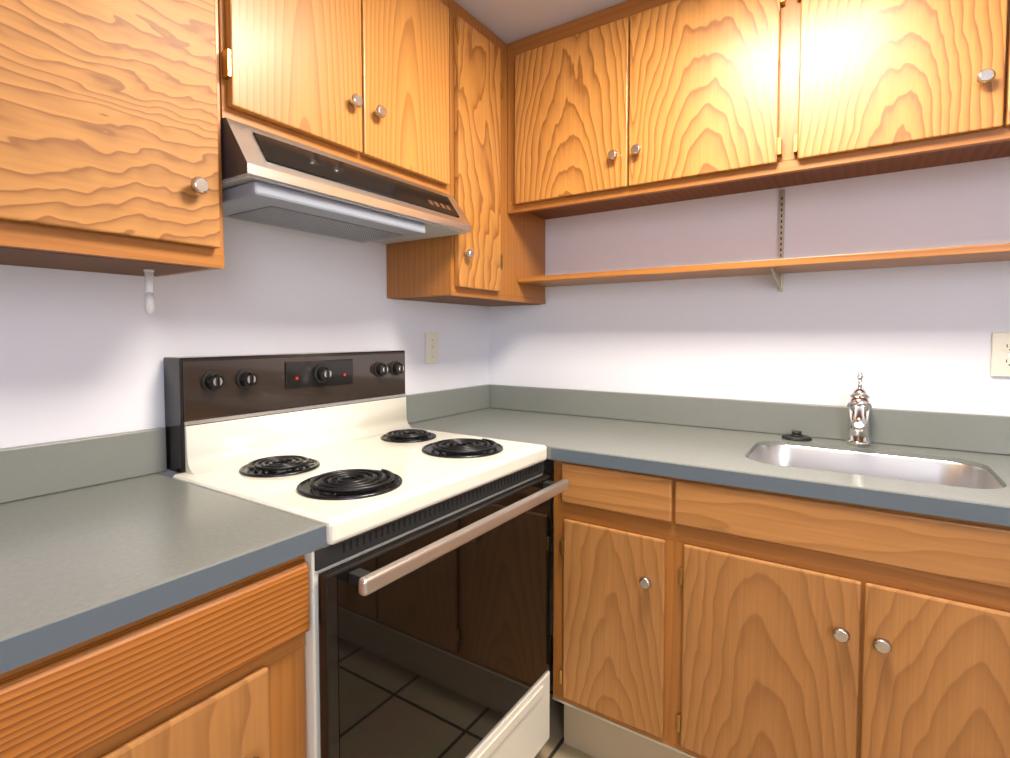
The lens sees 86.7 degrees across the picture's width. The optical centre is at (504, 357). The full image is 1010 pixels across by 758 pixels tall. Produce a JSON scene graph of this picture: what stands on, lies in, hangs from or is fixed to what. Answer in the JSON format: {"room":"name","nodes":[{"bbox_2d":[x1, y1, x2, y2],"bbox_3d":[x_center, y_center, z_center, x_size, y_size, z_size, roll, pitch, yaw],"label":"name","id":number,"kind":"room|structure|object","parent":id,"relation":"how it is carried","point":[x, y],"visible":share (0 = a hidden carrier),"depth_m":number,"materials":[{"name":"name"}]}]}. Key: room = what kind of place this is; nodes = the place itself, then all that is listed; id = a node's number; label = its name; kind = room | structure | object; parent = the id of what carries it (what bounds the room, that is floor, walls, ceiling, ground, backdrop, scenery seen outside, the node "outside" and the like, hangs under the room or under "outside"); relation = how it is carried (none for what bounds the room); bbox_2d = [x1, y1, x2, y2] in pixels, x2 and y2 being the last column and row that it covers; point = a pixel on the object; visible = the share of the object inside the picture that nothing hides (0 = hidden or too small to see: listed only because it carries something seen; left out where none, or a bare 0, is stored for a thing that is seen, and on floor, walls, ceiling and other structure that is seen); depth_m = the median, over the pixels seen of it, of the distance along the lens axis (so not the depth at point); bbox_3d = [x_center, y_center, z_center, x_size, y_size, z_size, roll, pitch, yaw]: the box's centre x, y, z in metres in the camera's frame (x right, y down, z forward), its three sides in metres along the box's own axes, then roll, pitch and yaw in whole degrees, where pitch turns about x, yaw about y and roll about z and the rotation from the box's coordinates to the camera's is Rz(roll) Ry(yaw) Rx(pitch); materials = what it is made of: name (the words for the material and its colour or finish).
{"room":"kitchen","nodes":[
{"label":"kitchen","id":0,"kind":"room"},
{"bbox_2d":[0,217,487,477],"bbox_3d":[-0.996,0.060,0.993,0.100,2.235,3.400,2,3,33],"label":"wall","id":1,"kind":"structure","parent":0,"point":[83,354],"depth_m":1.28,"materials":[{"name":"white paint"}]},
{"bbox_2d":[0,0,224,276],"bbox_3d":[-0.848,-0.608,0.825,0.298,0.882,0.677,2,3,33],"label":"upper cabinet","id":2,"kind":"object","parent":1,"relation":"attached to","point":[110,141],"visible":0.98,"depth_m":0.87,"materials":[{"name":"brown wood"}]},
{"bbox_2d":[143,269,154,313],"bbox_3d":[-0.706,-0.130,1.062,0.044,0.089,0.026,2,3,33],"label":"hook","id":3,"kind":"object","parent":2,"relation":"attached to","point":[149,294],"visible":1,"depth_m":1.05,"materials":[{"name":"white plastic"}]},
{"bbox_2d":[218,0,449,193],"bbox_3d":[-0.456,-0.778,1.385,0.326,0.589,0.698,2,3,33],"label":"upper cabinet","id":4,"kind":"object","parent":1,"relation":"attached to","point":[364,82],"visible":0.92,"depth_m":1.27,"materials":[{"name":"brown wood"}]},
{"bbox_2d":[221,117,470,243],"bbox_3d":[-0.442,-0.406,1.392,0.357,0.151,0.696,2,3,33],"label":"range hood","id":5,"kind":"object","parent":4,"relation":"attached to","point":[270,179],"visible":0.94,"depth_m":1.21,"materials":[{"name":"silver metal"}]},
{"bbox_2d":[425,333,437,363],"bbox_3d":[-0.268,-0.035,1.983,0.014,0.114,0.070,2,3,33],"label":"switch plate","id":6,"kind":"object","parent":1,"relation":"attached to","point":[431,348],"visible":1,"depth_m":1.98,"materials":[{"name":"beige plastic"}]},
{"bbox_2d":[386,0,545,306],"bbox_3d":[-0.098,-0.650,1.931,0.326,0.891,0.592,2,3,33],"label":"upper cabinet","id":7,"kind":"object","parent":1,"relation":"attached to","point":[493,255],"visible":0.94,"depth_m":1.73,"materials":[{"name":"brown wood"}]},
{"bbox_2d":[454,0,628,43],"bbox_3d":[0.213,-1.073,0.144,3.000,0.100,3.400,2,3,33],"label":"ceiling","id":8,"kind":"structure","parent":0,"point":[508,21],"depth_m":1.68,"materials":[{"name":"grey paint"}]},
{"bbox_2d":[535,635,594,757],"bbox_3d":[0.213,1.260,0.242,3.000,0.100,3.400,2,3,33],"label":"floor","id":9,"kind":"structure","parent":0,"point":[555,746],"depth_m":1.62,"materials":[{"name":"tile"}]},
{"bbox_2d":[0,555,308,757],"bbox_3d":[-1.064,0.774,0.263,0.622,0.870,1.855,2,3,33],"label":"base cabinet","id":10,"kind":"object","parent":9,"relation":"on","point":[218,672],"visible":0.71,"depth_m":0.70,"materials":[{"name":"brown wood"}]},
{"bbox_2d":[0,427,325,673],"bbox_3d":[-1.058,0.268,0.268,0.602,0.138,1.903,2,3,33],"label":"countertop","id":11,"kind":"structure","parent":10,"relation":"on","point":[102,534],"depth_m":0.82,"materials":[{"name":"laminate"}]},
{"bbox_2d":[163,350,568,757],"bbox_3d":[-0.311,0.579,1.331,0.682,1.170,0.762,2,3,33],"label":"stove","id":12,"kind":"object","parent":9,"relation":"on","point":[427,634],"visible":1,"depth_m":1.19,"materials":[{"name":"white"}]},
{"bbox_2d":[552,460,1009,757],"bbox_3d":[1.188,0.737,1.137,2.180,0.870,0.594,2,3,33],"label":"base cabinet","id":13,"kind":"object","parent":9,"relation":"on","point":[694,619],"visible":0.98,"depth_m":1.20,"materials":[{"name":"brown wood"}]},
{"bbox_2d":[405,384,1009,526],"bbox_3d":[0.937,0.311,1.297,2.796,0.311,0.574,2,3,33],"label":"countertop","id":14,"kind":"structure","parent":13,"relation":"on","point":[941,464],"depth_m":1.50,"materials":[{"name":"laminate"}]},
{"bbox_2d":[782,430,811,440],"bbox_3d":[0.871,0.231,1.597,0.080,0.022,0.080,2,3,33],"label":"cap","id":15,"kind":"object","parent":14,"relation":"on","point":[794,435],"visible":1,"depth_m":1.58,"materials":[{"name":"black"}]},
{"bbox_2d":[846,372,871,445],"bbox_3d":[0.967,0.145,1.459,0.060,0.204,0.187,2,3,33],"label":"faucet","id":16,"kind":"object","parent":14,"relation":"on","point":[859,403],"visible":1,"depth_m":1.49,"materials":[{"name":"silver metal"}]},
{"bbox_2d":[747,445,1003,488],"bbox_3d":[0.882,0.365,1.328,0.501,0.200,0.335,2,3,33],"label":"sink basin","id":17,"kind":"object","parent":14,"relation":"in","point":[920,468],"depth_m":1.42,"materials":[{"name":"silver metal"}]},
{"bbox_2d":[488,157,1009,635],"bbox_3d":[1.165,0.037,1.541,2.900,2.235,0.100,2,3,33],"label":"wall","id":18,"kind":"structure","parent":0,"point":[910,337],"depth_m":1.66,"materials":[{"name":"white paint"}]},
{"bbox_2d":[507,0,1009,219],"bbox_3d":[1.122,-0.775,1.277,2.516,0.585,0.326,2,3,33],"label":"upper cabinet","id":19,"kind":"object","parent":18,"relation":"attached to","point":[631,104],"visible":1,"depth_m":1.45,"materials":[{"name":"brown wood"}]},
{"bbox_2d":[518,190,1009,291],"bbox_3d":[1.154,-0.349,1.344,2.516,0.313,0.210,2,3,33],"label":"wall shelf","id":20,"kind":"object","parent":18,"relation":"attached to","point":[779,267],"visible":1,"depth_m":1.53,"materials":[{"name":"brown wood"}]},
{"bbox_2d":[991,332,1009,376],"bbox_3d":[1.303,-0.008,1.381,0.070,0.115,0.008,2,3,33],"label":"electrical outlet plate","id":21,"kind":"object","parent":18,"relation":"attached to","point":[1000,359],"visible":1,"depth_m":1.39,"materials":[{"name":"beige plastic"}]}
]}

